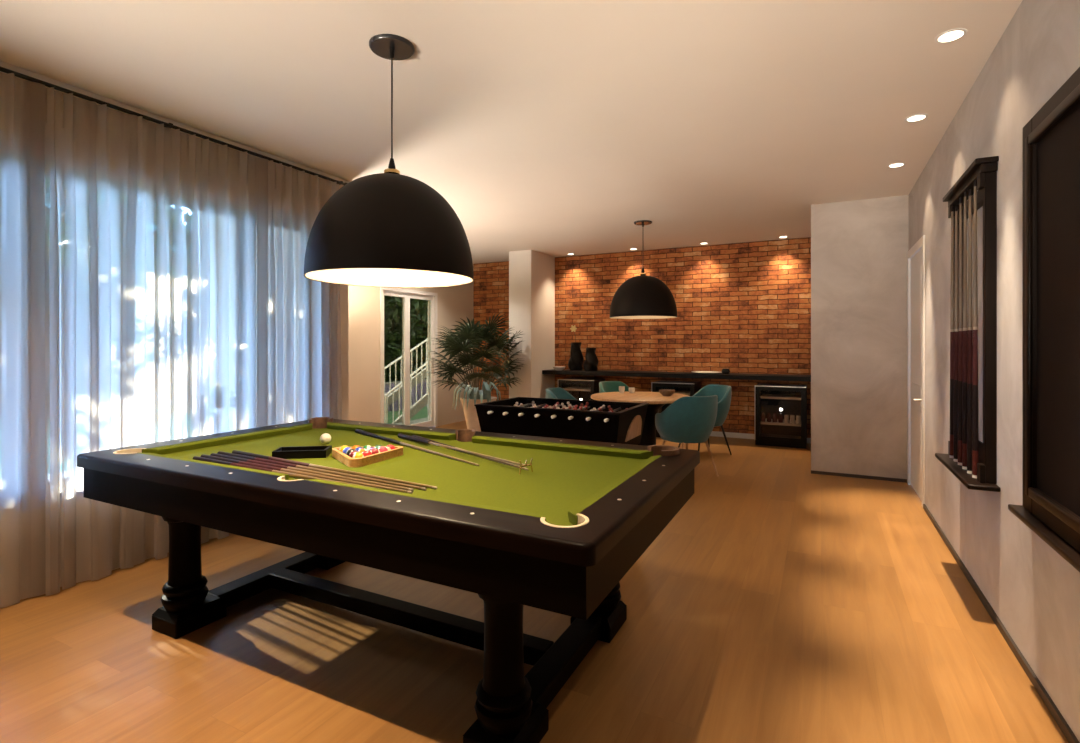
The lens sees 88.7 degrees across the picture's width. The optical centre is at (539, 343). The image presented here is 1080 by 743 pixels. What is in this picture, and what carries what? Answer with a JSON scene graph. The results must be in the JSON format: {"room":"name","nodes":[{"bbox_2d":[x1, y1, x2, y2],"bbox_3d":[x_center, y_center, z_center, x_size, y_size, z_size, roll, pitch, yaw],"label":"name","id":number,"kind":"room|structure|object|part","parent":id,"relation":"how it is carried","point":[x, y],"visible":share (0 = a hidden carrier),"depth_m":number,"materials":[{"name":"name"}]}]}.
{"room":"games hall","nodes":[
{"label":"games hall","id":0,"kind":"room"},
{"bbox_2d":[0,72,347,419],"bbox_3d":[-2.898,-0.050,2.485,0.140,2.700,5.200,0,0,27],"label":"wall","id":1,"kind":"structure","parent":0,"point":[343,288],"depth_m":4.73,"materials":[{"name":"beige paint"}]},
{"bbox_2d":[0,67,346,184],"bbox_3d":[-2.787,-1.345,2.457,0.084,0.039,5.050,0,0,27],"label":"curtain rod","id":2,"kind":"object","parent":1,"relation":"attached to","point":[168,125],"visible":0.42,"depth_m":3.31,"materials":[{"name":"black metal"}]},
{"bbox_2d":[0,73,23,607],"bbox_3d":[-3.199,-0.018,1.554,0.116,2.613,2.776,0,0,27],"label":"curtain","id":3,"kind":"object","parent":2,"relation":"hanging from","point":[11,87],"visible":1,"depth_m":2.71,"materials":[{"name":"fabric"}]},
{"bbox_2d":[22,80,341,598],"bbox_3d":[-2.129,-0.018,3.678,0.108,2.613,2.034,0,0,27],"label":"curtain","id":4,"kind":"object","parent":2,"relation":"hanging from","point":[166,294],"visible":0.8,"depth_m":3.23,"materials":[{"name":"fabric"}]},
{"bbox_2d":[0,61,349,185],"bbox_3d":[-2.822,-1.377,2.447,0.030,0.044,5.200,0,0,27],"label":"trim","id":5,"kind":"structure","parent":1,"relation":"attached to","point":[2,64],"depth_m":3.34,"materials":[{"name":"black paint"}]},
{"bbox_2d":[348,282,472,425],"bbox_3d":[-2.255,-0.050,7.628,0.140,2.700,4.550,0,0,27],"label":"wall","id":6,"kind":"structure","parent":0,"point":[455,303],"depth_m":7.49,"materials":[{"name":"beige paint"}]},
{"bbox_2d":[380,287,437,426],"bbox_3d":[-1.959,0.250,8.168,0.178,2.100,1.260,0,0,27],"label":"door","id":7,"kind":"structure","parent":6,"relation":"in","point":[408,318],"depth_m":8.14,"materials":[{"name":"white paint"}]},
{"bbox_3d":[-2.094,0.260,7.889,0.006,1.880,0.430,0,0,27],"label":"glass","id":8,"kind":"part","parent":7,"relation":"part of","materials":[{"name":"clear glass"}]},
{"bbox_3d":[-1.831,0.260,8.405,0.006,1.880,0.510,0,0,27],"label":"glass","id":9,"kind":"part","parent":7,"relation":"part of","materials":[{"name":"clear glass"}]},
{"bbox_2d":[0,0,1022,263],"bbox_3d":[-0.639,-1.460,3.888,6.412,0.120,10.030,0,0,27],"label":"ceiling","id":10,"kind":"structure","parent":0,"point":[553,128],"depth_m":3.06,"materials":[{"name":"paint"}]},
{"bbox_2d":[303,34,473,287],"bbox_3d":[-0.695,-0.851,2.593,0.764,1.096,0.764,0,0,27],"label":"pendant lamp","id":11,"kind":"object","parent":10,"relation":"hanging from","point":[389,228],"visible":1,"depth_m":2.33,"materials":[{"name":"black metal"}]},
{"bbox_3d":[-0.695,-0.544,2.593,0.762,0.479,0.762,0,0,27],"label":"lamp shade","id":12,"kind":"part","parent":11,"relation":"part of","materials":[{"name":"black metal"}]},
{"bbox_2d":[610,220,676,318],"bbox_3d":[1.182,-0.851,6.333,0.764,1.096,0.764,0,0,27],"label":"pendant lamp","id":13,"kind":"object","parent":10,"relation":"hanging from","point":[643,296],"visible":1,"depth_m":6.06,"materials":[{"name":"black metal"}]},
{"bbox_3d":[1.182,-0.544,6.333,0.762,0.479,0.762,0,0,27],"label":"lamp shade","id":14,"kind":"part","parent":13,"relation":"part of","materials":[{"name":"black metal"}]},
{"bbox_2d":[887,162,905,167],"bbox_3d":[2.786,-1.398,4.316,0.120,0.004,0.120,0,0,27],"label":"recessed light","id":15,"kind":"object","parent":10,"relation":"in","point":[894,165],"visible":1,"depth_m":4.32,"materials":[{"name":"white paint"}]},
{"bbox_2d":[905,114,927,121],"bbox_3d":[2.328,-1.398,3.416,0.120,0.004,0.120,0,0,27],"label":"recessed light","id":16,"kind":"object","parent":10,"relation":"in","point":[917,117],"visible":1,"depth_m":3.41,"materials":[{"name":"white paint"}]},
{"bbox_2d":[935,28,966,42],"bbox_3d":[1.865,-1.398,2.507,0.120,0.004,0.120,0,0,27],"label":"recessed light","id":17,"kind":"object","parent":10,"relation":"in","point":[951,35],"visible":1,"depth_m":2.50,"materials":[{"name":"white paint"}]},
{"bbox_2d":[509,250,554,397],"bbox_3d":[-0.115,-0.050,8.634,0.380,2.700,0.815,0,0,27],"label":"column","id":18,"kind":"structure","parent":0,"point":[531,272],"depth_m":8.32,"materials":[{"name":"white paint"}]},
{"bbox_2d":[0,420,1068,742],"bbox_3d":[-0.639,1.360,3.888,6.412,0.120,10.030,0,0,27],"label":"floor","id":19,"kind":"structure","parent":0,"point":[782,602],"depth_m":2.33,"materials":[{"name":"brown wood"}]},
{"bbox_2d":[77,417,699,742],"bbox_3d":[-0.679,0.889,2.557,2.520,0.822,1.392,0,0,27],"label":"pool table","id":20,"kind":"object","parent":19,"relation":"on","point":[561,536],"visible":0.91,"depth_m":2.02,"materials":[{"name":"brown wood"}]},
{"bbox_3d":[-1.641,0.957,2.552,0.216,0.517,0.216,0,0,27],"label":"leg","id":21,"kind":"part","parent":20,"relation":"part of","materials":[{"name":"brown wood"}]},
{"bbox_2d":[140,453,288,479],"bbox_3d":[-1.410,0.517,2.332,0.997,0.034,0.050,0,0,27],"label":"cushion","id":22,"kind":"object","parent":20,"relation":"on","point":[242,469],"depth_m":2.27,"materials":[{"name":"green fabric"}]},
{"bbox_2d":[142,423,312,453],"bbox_3d":[-1.647,0.517,3.055,0.050,0.034,0.990,0,0,27],"label":"cushion","id":23,"kind":"object","parent":20,"relation":"on","point":[199,444],"depth_m":2.96,"materials":[{"name":"green fabric"}]},
{"bbox_2d":[193,456,385,489],"bbox_3d":[-1.031,0.523,2.240,1.220,0.022,0.022,0,0,27],"label":"pool cue","id":24,"kind":"object","parent":20,"relation":"on","point":[194,457],"visible":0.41,"depth_m":2.30,"materials":[{"name":"brown wood"}]},
{"bbox_2d":[272,445,331,458],"bbox_3d":[-1.133,0.517,2.636,0.240,0.036,0.124,0,0,-9],"label":"chalk tray","id":25,"kind":"object","parent":20,"relation":"on","point":[293,452],"visible":0.91,"depth_m":2.58,"materials":[{"name":"black plastic"}]},
{"bbox_2d":[200,454,412,493],"bbox_3d":[-1.008,0.523,2.268,1.255,0.022,0.022,0,0,28],"label":"pool cue","id":26,"kind":"object","parent":20,"relation":"on","point":[202,455],"visible":0.72,"depth_m":2.23,"materials":[{"name":"brown wood"}]},
{"bbox_2d":[211,453,413,490],"bbox_3d":[-0.997,0.523,2.301,1.226,0.022,0.022,0,0,28],"label":"pool cue","id":27,"kind":"object","parent":20,"relation":"on","point":[212,454],"visible":0.72,"depth_m":2.26,"materials":[{"name":"brown wood"}]},
{"bbox_2d":[217,451,426,489],"bbox_3d":[-0.972,0.523,2.329,1.276,0.022,0.022,0,0,29],"label":"pool cue","id":28,"kind":"object","parent":20,"relation":"on","point":[219,452],"visible":0.79,"depth_m":2.29,"materials":[{"name":"brown wood"}]},
{"bbox_2d":[320,433,330,443],"bbox_3d":[-1.146,0.506,2.951,0.057,0.057,0.057,0,0,27],"label":"cue ball","id":29,"kind":"object","parent":20,"relation":"on","point":[325,438],"visible":1,"depth_m":2.93,"materials":[{"name":"white plastic"}]},
{"bbox_2d":[232,450,436,488],"bbox_3d":[-0.927,0.523,2.353,1.265,0.022,0.022,0,0,30],"label":"pool cue","id":30,"kind":"object","parent":20,"relation":"on","point":[233,451],"visible":0.84,"depth_m":2.32,"materials":[{"name":"brown wood"}]},
{"bbox_2d":[339,445,348,451],"bbox_3d":[-0.930,0.509,2.629,0.052,0.052,0.052,0,0,-45],"label":"ball","id":31,"kind":"object","parent":20,"relation":"on","point":[344,446],"visible":0.3,"depth_m":2.61,"materials":[{"name":"yellow plastic"}]},
{"bbox_2d":[342,447,351,453],"bbox_3d":[-0.899,0.509,2.585,0.052,0.052,0.051,0,0,-29],"label":"ball","id":32,"kind":"object","parent":20,"relation":"on","point":[346,448],"visible":0.37,"depth_m":2.57,"materials":[{"name":"blue plastic"}]},
{"bbox_2d":[346,449,355,455],"bbox_3d":[-0.869,0.509,2.542,0.052,0.052,0.052,0,0,-39],"label":"ball","id":33,"kind":"object","parent":20,"relation":"on","point":[349,450],"visible":0.41,"depth_m":2.53,"materials":[{"name":"black plastic"}]},
{"bbox_2d":[349,451,357,457],"bbox_3d":[-0.839,0.509,2.499,0.052,0.052,0.051,0,0,-18],"label":"ball","id":34,"kind":"object","parent":20,"relation":"on","point":[352,453],"visible":0.38,"depth_m":2.48,"materials":[{"name":"red plastic"}]},
{"bbox_2d":[352,452,363,457],"bbox_3d":[-0.808,0.509,2.455,0.052,0.052,0.052,0,0,27],"label":"ball","id":35,"kind":"object","parent":20,"relation":"on","point":[356,455],"visible":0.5,"depth_m":2.44,"materials":[{"name":"yellow plastic"}]},
{"bbox_2d":[332,446,402,466],"bbox_3d":[-0.850,0.517,2.596,0.301,0.036,0.331,0,0,27],"label":"rack","id":36,"kind":"object","parent":20,"relation":"on","point":[345,459],"visible":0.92,"depth_m":2.50,"materials":[{"name":"brown wood"}]},
{"bbox_2d":[362,450,372,456],"bbox_3d":[-0.786,0.509,2.503,0.052,0.052,0.052,0,0,-5],"label":"ball","id":37,"kind":"object","parent":20,"relation":"on","point":[367,452],"visible":0.35,"depth_m":2.49,"materials":[{"name":"red plastic"}]},
{"bbox_2d":[370,448,379,453],"bbox_3d":[-0.763,0.509,2.551,0.052,0.052,0.052,0,0,35],"label":"ball","id":38,"kind":"object","parent":20,"relation":"on","point":[375,450],"visible":0.38,"depth_m":2.54,"materials":[{"name":"red plastic"}]},
{"bbox_2d":[378,446,387,451],"bbox_3d":[-0.741,0.509,2.599,0.052,0.052,0.052,0,0,23],"label":"ball","id":39,"kind":"object","parent":20,"relation":"on","point":[382,449],"visible":0.38,"depth_m":2.58,"materials":[{"name":"red plastic"}]},
{"bbox_3d":[-0.679,0.527,2.557,2.520,0.055,1.392,0,0,27],"label":"rail","id":40,"kind":"part","parent":20,"relation":"part of","materials":[{"name":"brown wood"}]},
{"bbox_2d":[386,445,395,449],"bbox_3d":[-0.719,0.509,2.647,0.052,0.052,0.052,0,0,-13],"label":"ball","id":41,"kind":"object","parent":20,"relation":"on","point":[389,447],"visible":0.34,"depth_m":2.63,"materials":[{"name":"red plastic"}]},
{"bbox_2d":[327,422,455,439],"bbox_3d":[-0.923,0.517,3.288,0.997,0.034,0.050,0,0,27],"label":"cushion","id":42,"kind":"object","parent":20,"relation":"on","point":[335,426],"depth_m":3.26,"materials":[{"name":"green fabric"}]},
{"bbox_2d":[355,429,478,465],"bbox_3d":[-0.687,0.523,2.870,0.022,0.023,1.237,0,0,-43],"label":"pool cue","id":43,"kind":"object","parent":20,"relation":"on","point":[356,430],"visible":1,"depth_m":2.86,"materials":[{"name":"brown wood"}]},
{"bbox_2d":[307,479,546,521],"bbox_3d":[-0.414,0.517,1.826,0.997,0.034,0.050,0,0,27],"label":"cushion","id":44,"kind":"object","parent":20,"relation":"on","point":[506,511],"depth_m":1.77,"materials":[{"name":"green fabric"}]},
{"bbox_2d":[398,433,532,473],"bbox_3d":[-0.430,0.505,2.708,0.074,0.058,1.146,0,0,-41],"label":"stick","id":45,"kind":"object","parent":20,"relation":"on","point":[400,435],"visible":1,"depth_m":2.64,"materials":[{"name":"brown wood"}]},
{"bbox_3d":[-0.689,0.519,3.015,0.024,0.028,0.343,0,0,-41],"label":"handle","id":46,"kind":"part","parent":45,"relation":"part of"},
{"bbox_2d":[412,435,527,469],"bbox_3d":[-0.381,0.523,2.726,0.022,0.023,1.025,0,0,-41],"label":"pool cue","id":47,"kind":"object","parent":20,"relation":"on","point":[502,462],"visible":0.63,"depth_m":2.59,"materials":[{"name":"brown wood"}]},
{"bbox_3d":[-0.117,0.957,1.776,0.216,0.517,0.216,0,0,27],"label":"leg","id":48,"kind":"part","parent":20,"relation":"part of","materials":[{"name":"brown wood"}]},
{"bbox_2d":[472,435,652,458],"bbox_3d":[0.072,0.517,2.781,0.997,0.034,0.050,0,0,27],"label":"cushion","id":49,"kind":"object","parent":20,"relation":"on","point":[529,444],"depth_m":2.75,"materials":[{"name":"green fabric"}]},
{"bbox_3d":[0.282,0.957,2.561,0.216,0.517,0.216,0,0,27],"label":"leg","id":50,"kind":"part","parent":20,"relation":"part of","materials":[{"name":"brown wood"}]},
{"bbox_2d":[568,455,660,524],"bbox_3d":[0.310,0.517,2.059,0.050,0.034,0.990,0,0,27],"label":"cushion","id":51,"kind":"object","parent":20,"relation":"on","point":[575,515],"depth_m":1.87,"materials":[{"name":"green fabric"}]},
{"bbox_2d":[428,313,524,431],"bbox_3d":[-1.010,0.423,8.008,1.347,1.753,1.500,0,0,27],"label":"potted palm","id":52,"kind":"object","parent":19,"relation":"on","point":[460,342],"visible":0.98,"depth_m":7.74,"materials":[{"name":"green plant"}]},
{"bbox_2d":[460,397,496,431],"bbox_3d":[-0.890,1.040,7.994,0.530,0.520,0.530,0,0,27],"label":"pot","id":53,"kind":"object","parent":52,"relation":"attached to","point":[472,422],"depth_m":7.82,"materials":[{"name":"white stone"}]},
{"bbox_2d":[474,397,648,444],"bbox_3d":[0.177,0.884,4.316,1.181,0.832,0.806,0,0,27],"label":"foosball table","id":54,"kind":"object","parent":19,"relation":"on","point":[587,420],"visible":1,"depth_m":4.07,"materials":[{"name":"brown wood"}]},
{"bbox_3d":[0.705,0.616,4.107,0.040,0.168,0.360,0,0,27],"label":"panel","id":55,"kind":"part","parent":54,"relation":"part of","materials":[{"name":"black wood"}]},
{"bbox_2d":[546,387,576,399],"bbox_3d":[0.352,0.901,6.123,0.580,0.803,0.606,0,0,19],"label":"dining chair","id":56,"kind":"object","parent":19,"relation":"on","point":[557,392],"visible":0.08,"depth_m":6.34,"materials":[{"name":"teal fabric"}]},
{"bbox_2d":[558,378,604,400],"bbox_3d":[0.638,0.915,8.416,0.588,0.769,0.481,0,0,27],"label":"wine cooler","id":57,"kind":"object","parent":19,"relation":"on","point":[579,388],"visible":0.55,"depth_m":8.34,"materials":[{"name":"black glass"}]},
{"bbox_2d":[563,387,589,390],"bbox_3d":[0.642,0.686,8.425,0.464,0.028,0.380,0,0,27],"label":"shelf","id":58,"kind":"object","parent":57,"relation":"attached to","point":[566,388],"depth_m":8.34,"materials":[{"name":"brown wood"}]},
{"bbox_2d":[599,381,628,392],"bbox_3d":[1.064,0.901,7.188,0.606,0.803,0.580,0,0,-43],"label":"dining chair","id":59,"kind":"object","parent":19,"relation":"on","point":[605,386],"visible":0.11,"depth_m":7.42,"materials":[{"name":"green fabric"}]},
{"bbox_2d":[591,392,687,445],"bbox_3d":[1.062,0.924,5.855,1.048,0.752,1.048,0,0,27],"label":"dining table","id":60,"kind":"object","parent":19,"relation":"on","point":[656,400],"visible":0.48,"depth_m":5.69,"materials":[{"name":"brown wood"}]},
{"bbox_2d":[619,386,624,392],"bbox_3d":[0.912,0.510,6.156,0.068,0.075,0.068,0,0,27],"label":"cup","id":61,"kind":"object","parent":60,"relation":"on","point":[621,388],"visible":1,"depth_m":6.13,"materials":[{"name":"white ceramic"}]},
{"bbox_2d":[629,387,634,392],"bbox_3d":[1.026,0.517,6.171,0.072,0.060,0.072,0,0,27],"label":"cup","id":62,"kind":"object","parent":60,"relation":"on","point":[631,389],"visible":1,"depth_m":6.14,"materials":[{"name":"white ceramic"}]},
{"bbox_2d":[659,389,674,395],"bbox_3d":[1.339,0.516,5.827,0.170,0.062,0.170,0,0,27],"label":"bowl","id":63,"kind":"object","parent":60,"relation":"on","point":[665,392],"visible":1,"depth_m":5.78,"materials":[{"name":"brown wood"}]},
{"bbox_2d":[651,380,700,436],"bbox_3d":[1.921,0.915,7.763,0.588,0.769,0.481,0,0,27],"label":"wine cooler","id":64,"kind":"object","parent":19,"relation":"on","point":[689,388],"visible":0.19,"depth_m":7.67,"materials":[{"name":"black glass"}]},
{"bbox_2d":[674,391,689,394],"bbox_3d":[1.926,0.686,7.772,0.464,0.028,0.380,0,0,27],"label":"shelf","id":65,"kind":"object","parent":64,"relation":"attached to","point":[677,392],"depth_m":7.65,"materials":[{"name":"brown wood"}]},
{"bbox_2d":[655,395,717,475],"bbox_3d":[1.468,0.901,5.519,0.606,0.803,0.580,0,0,-25],"label":"dining chair","id":66,"kind":"object","parent":19,"relation":"on","point":[689,419],"visible":0.98,"depth_m":5.29,"materials":[{"name":"teal fabric"}]},
{"bbox_3d":[1.694,1.127,5.455,0.134,0.352,0.027,0,0,21],"label":"leg","id":67,"kind":"part","parent":66,"relation":"part of","materials":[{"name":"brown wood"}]},
{"bbox_2d":[678,384,731,454],"bbox_3d":[1.986,0.901,6.617,0.580,0.803,0.606,0,0,-18],"label":"dining chair","id":68,"kind":"object","parent":19,"relation":"on","point":[723,392],"visible":0.35,"depth_m":6.49,"materials":[{"name":"teal fabric"}]},
{"bbox_3d":[2.189,1.127,6.501,0.134,0.352,0.028,0,0,20],"label":"leg","id":69,"kind":"part","parent":68,"relation":"part of","materials":[{"name":"black metal"}]},
{"bbox_2d":[755,383,806,448],"bbox_3d":[3.124,0.915,7.150,0.598,0.769,0.481,0,0,27],"label":"wine cooler","id":70,"kind":"object","parent":19,"relation":"on","point":[786,399],"visible":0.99,"depth_m":7.09,"materials":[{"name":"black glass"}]},
{"bbox_2d":[761,412,765,421],"bbox_3d":[2.887,0.943,7.137,0.056,0.118,0.055,0,0,27],"label":"bottle","id":71,"kind":"object","parent":70,"relation":"on","point":[763,417],"visible":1,"depth_m":7.12,"materials":[{"name":"brown glass"}]},
{"bbox_2d":[767,413,770,421],"bbox_3d":[2.948,0.943,7.106,0.056,0.118,0.055,0,0,27],"label":"bottle","id":72,"kind":"object","parent":70,"relation":"on","point":[768,414],"visible":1,"depth_m":7.08,"materials":[{"name":"glass"}]},
{"bbox_2d":[772,413,776,421],"bbox_3d":[3.009,0.943,7.075,0.056,0.118,0.055,0,0,27],"label":"bottle","id":73,"kind":"object","parent":70,"relation":"on","point":[774,417],"visible":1,"depth_m":7.06,"materials":[{"name":"glass"}]},
{"bbox_2d":[778,413,782,422],"bbox_3d":[3.070,0.943,7.044,0.056,0.118,0.055,0,0,27],"label":"bottle","id":74,"kind":"object","parent":70,"relation":"on","point":[780,417],"visible":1,"depth_m":7.02,"materials":[{"name":"glass"}]},
{"bbox_2d":[760,394,800,399],"bbox_3d":[3.129,0.686,7.160,0.474,0.028,0.380,0,0,27],"label":"shelf","id":75,"kind":"object","parent":70,"relation":"attached to","point":[762,396],"depth_m":7.07,"materials":[{"name":"brown wood"}]},
{"bbox_2d":[760,419,800,426],"bbox_3d":[3.129,1.016,7.160,0.474,0.028,0.380,0,0,27],"label":"shelf","id":76,"kind":"object","parent":70,"relation":"attached to","point":[768,423],"depth_m":7.02,"materials":[{"name":"brown wood"}]},
{"bbox_2d":[784,415,788,422],"bbox_3d":[3.131,0.951,7.013,0.056,0.102,0.055,0,0,27],"label":"drink can","id":77,"kind":"object","parent":70,"relation":"on","point":[786,417],"visible":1,"depth_m":6.99,"materials":[{"name":"metal"}]},
{"bbox_2d":[790,415,794,422],"bbox_3d":[3.192,0.951,6.981,0.056,0.102,0.055,0,0,27],"label":"drink can","id":78,"kind":"object","parent":70,"relation":"on","point":[792,417],"visible":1,"depth_m":6.96,"materials":[{"name":"metal"}]},
{"bbox_2d":[796,415,800,423],"bbox_3d":[3.253,0.951,6.950,0.056,0.102,0.055,0,0,27],"label":"drink can","id":79,"kind":"object","parent":70,"relation":"on","point":[798,417],"visible":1,"depth_m":6.93,"materials":[{"name":"metal"}]},
{"bbox_2d":[473,237,810,437],"bbox_3d":[1.604,-0.050,8.295,6.412,2.700,0.140,0,0,27],"label":"wall","id":80,"kind":"structure","parent":0,"point":[744,307],"depth_m":7.90,"materials":[{"name":"brick"}]},
{"bbox_2d":[542,369,810,381],"bbox_3d":[1.800,0.435,7.855,3.731,0.060,0.463,0,0,27],"label":"shelf","id":81,"kind":"object","parent":80,"relation":"attached to","point":[735,376],"visible":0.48,"depth_m":7.58,"materials":[{"name":"black wood"}]},
{"bbox_2d":[553,366,564,369],"bbox_3d":[0.294,0.377,8.513,0.200,0.054,0.200,0,0,27],"label":"dish","id":82,"kind":"object","parent":81,"relation":"on","point":[555,367],"visible":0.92,"depth_m":8.45,"materials":[{"name":"white ceramic"}]},
{"bbox_2d":[568,342,583,370],"bbox_3d":[0.550,0.190,8.474,0.238,0.430,0.240,0,0,27],"label":"vase","id":83,"kind":"object","parent":81,"relation":"on","point":[575,362],"visible":1,"depth_m":8.40,"materials":[{"name":"black ceramic"}]},
{"bbox_2d":[570,325,576,341],"bbox_3d":[0.522,-0.116,8.459,0.113,0.342,0.057,0,0,27],"label":"stem","id":84,"kind":"object","parent":83,"relation":"in","point":[573,328],"visible":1,"depth_m":8.45,"materials":[{"name":"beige plant"}]},
{"bbox_2d":[583,348,597,370],"bbox_3d":[0.768,0.232,8.363,0.230,0.345,0.232,0,0,27],"label":"vase","id":85,"kind":"object","parent":81,"relation":"on","point":[590,363],"visible":1,"depth_m":8.29,"materials":[{"name":"black ceramic"}]},
{"bbox_2d":[691,371,721,373],"bbox_3d":[2.291,0.393,7.586,0.410,0.022,0.410,0,0,27],"label":"plate","id":86,"kind":"object","parent":81,"relation":"on","point":[700,372],"visible":0.99,"depth_m":7.63,"materials":[{"name":"white ceramic"}]},
{"bbox_2d":[722,369,729,373],"bbox_3d":[2.514,0.368,7.473,0.110,0.072,0.109,0,0,27],"label":"pot","id":87,"kind":"object","parent":81,"relation":"on","point":[724,371],"visible":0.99,"depth_m":7.43,"materials":[{"name":"black ceramic"}]},
{"bbox_2d":[710,431,810,442],"bbox_3d":[1.905,1.265,8.056,3.726,0.070,0.014,0,0,27],"label":"baseboard","id":88,"kind":"structure","parent":80,"relation":"attached to","point":[713,433],"depth_m":7.64,"materials":[{"name":"white paint"}]},
{"bbox_2d":[811,195,908,478],"bbox_3d":[3.515,-0.050,6.197,0.822,2.700,1.865,0,0,27],"label":"wall","id":89,"kind":"structure","parent":0,"point":[859,248],"depth_m":5.36,"materials":[{"name":"grey paint"}]},
{"bbox_2d":[811,470,906,482],"bbox_3d":[3.084,1.285,5.364,0.809,0.030,0.012,0,0,27],"label":"baseboard","id":90,"kind":"structure","parent":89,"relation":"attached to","point":[812,471],"depth_m":5.35,"materials":[{"name":"black wood"}]},
{"bbox_2d":[909,0,1079,741],"bbox_3d":[2.155,-0.050,2.466,0.140,2.700,9.750,0,0,27],"label":"wall","id":91,"kind":"structure","parent":0,"point":[1031,588],"depth_m":2.46,"materials":[{"name":"grey paint"}]},
{"bbox_2d":[907,235,924,506],"bbox_3d":[3.286,0.220,4.746,0.194,2.160,0.900,0,0,27],"label":"door","id":92,"kind":"structure","parent":91,"relation":"in","point":[916,254],"depth_m":4.81,"materials":[{"name":"white paint"}]},
{"bbox_2d":[935,156,1000,491],"bbox_3d":[2.240,-0.096,2.922,0.122,1.548,0.840,0,0,27],"label":"cue rack","id":93,"kind":"object","parent":91,"relation":"attached to","point":[983,170],"visible":0.72,"depth_m":2.59,"materials":[{"name":"brown wood"}]},
{"bbox_2d":[950,206,953,457],"bbox_3d":[2.368,-0.068,3.171,0.025,1.444,0.025,0,0,27],"label":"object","id":94,"kind":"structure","parent":93,"relation":"on","point":[952,209],"depth_m":3.16,"materials":[{"name":"paint"}]},
{"bbox_2d":[953,206,957,461],"bbox_3d":[2.320,-0.058,3.076,0.025,1.424,0.025,0,0,27],"label":"stick","id":95,"kind":"object","parent":93,"relation":"on","point":[955,457],"depth_m":3.07,"materials":[{"name":"brown wood"}]},
{"bbox_2d":[958,197,962,465],"bbox_3d":[2.272,-0.068,2.982,0.025,1.444,0.025,0,0,27],"label":"stick","id":96,"kind":"object","parent":93,"relation":"on","point":[960,312],"depth_m":2.98,"materials":[{"name":"brown wood"}]},
{"bbox_2d":[962,191,967,469],"bbox_3d":[2.224,-0.073,2.887,0.025,1.454,0.025,0,0,27],"label":"stick","id":97,"kind":"object","parent":93,"relation":"on","point":[965,327],"depth_m":2.88,"materials":[{"name":"brown wood"}]},
{"bbox_2d":[935,453,1000,491],"bbox_3d":[2.240,0.666,2.922,0.122,0.023,0.840,0,0,27],"label":"shelf","id":98,"kind":"object","parent":93,"relation":"attached to","point":[966,478],"depth_m":2.69,"materials":[{"name":"brown wood"}]},
{"bbox_2d":[967,190,972,473],"bbox_3d":[2.176,-0.063,2.793,0.025,1.434,0.025,0,0,27],"label":"stick","id":99,"kind":"object","parent":93,"relation":"on","point":[970,328],"depth_m":2.79,"materials":[{"name":"brown wood"}]},
{"bbox_3d":[2.283,-0.735,2.906,0.032,0.070,0.630,0,0,27],"label":"clip rail","id":100,"kind":"part","parent":93,"relation":"part of","materials":[{"name":"brown wood"}]},
{"bbox_3d":[2.258,-0.838,2.918,0.087,0.065,0.790,0,0,27],"label":"crown","id":101,"kind":"part","parent":93,"relation":"part of","materials":[{"name":"brown wood"}]},
{"bbox_2d":[972,180,978,477],"bbox_3d":[2.128,-0.073,2.698,0.025,1.454,0.025,0,0,27],"label":"stick","id":102,"kind":"object","parent":93,"relation":"on","point":[975,457],"depth_m":2.69,"materials":[{"name":"brown wood"}]},
{"bbox_2d":[923,504,1079,742],"bbox_3d":[1.457,1.282,1.261,0.012,0.035,6.970,0,0,27],"label":"baseboard","id":103,"kind":"structure","parent":91,"relation":"attached to","point":[1066,730],"depth_m":2.32,"materials":[{"name":"grey wood"}]},
{"bbox_2d":[1008,67,1079,571],"bbox_3d":[1.523,-0.092,1.455,0.070,1.505,1.635,0,0,27],"label":"board","id":104,"kind":"object","parent":91,"relation":"attached to","point":[1050,508],"visible":1,"depth_m":1.90,"materials":[{"name":"brown wood"}]},
{"bbox_3d":[1.522,-0.105,1.455,0.016,1.350,1.425,0,0,27],"label":"moulding","id":105,"kind":"part","parent":104,"relation":"part of","materials":[{"name":"brown wood"}]},
{"bbox_3d":[1.545,-0.105,1.444,0.016,1.290,1.365,0,0,27],"label":"board panel","id":106,"kind":"part","parent":104,"relation":"part of","materials":[{"name":"black wood"}]}
]}

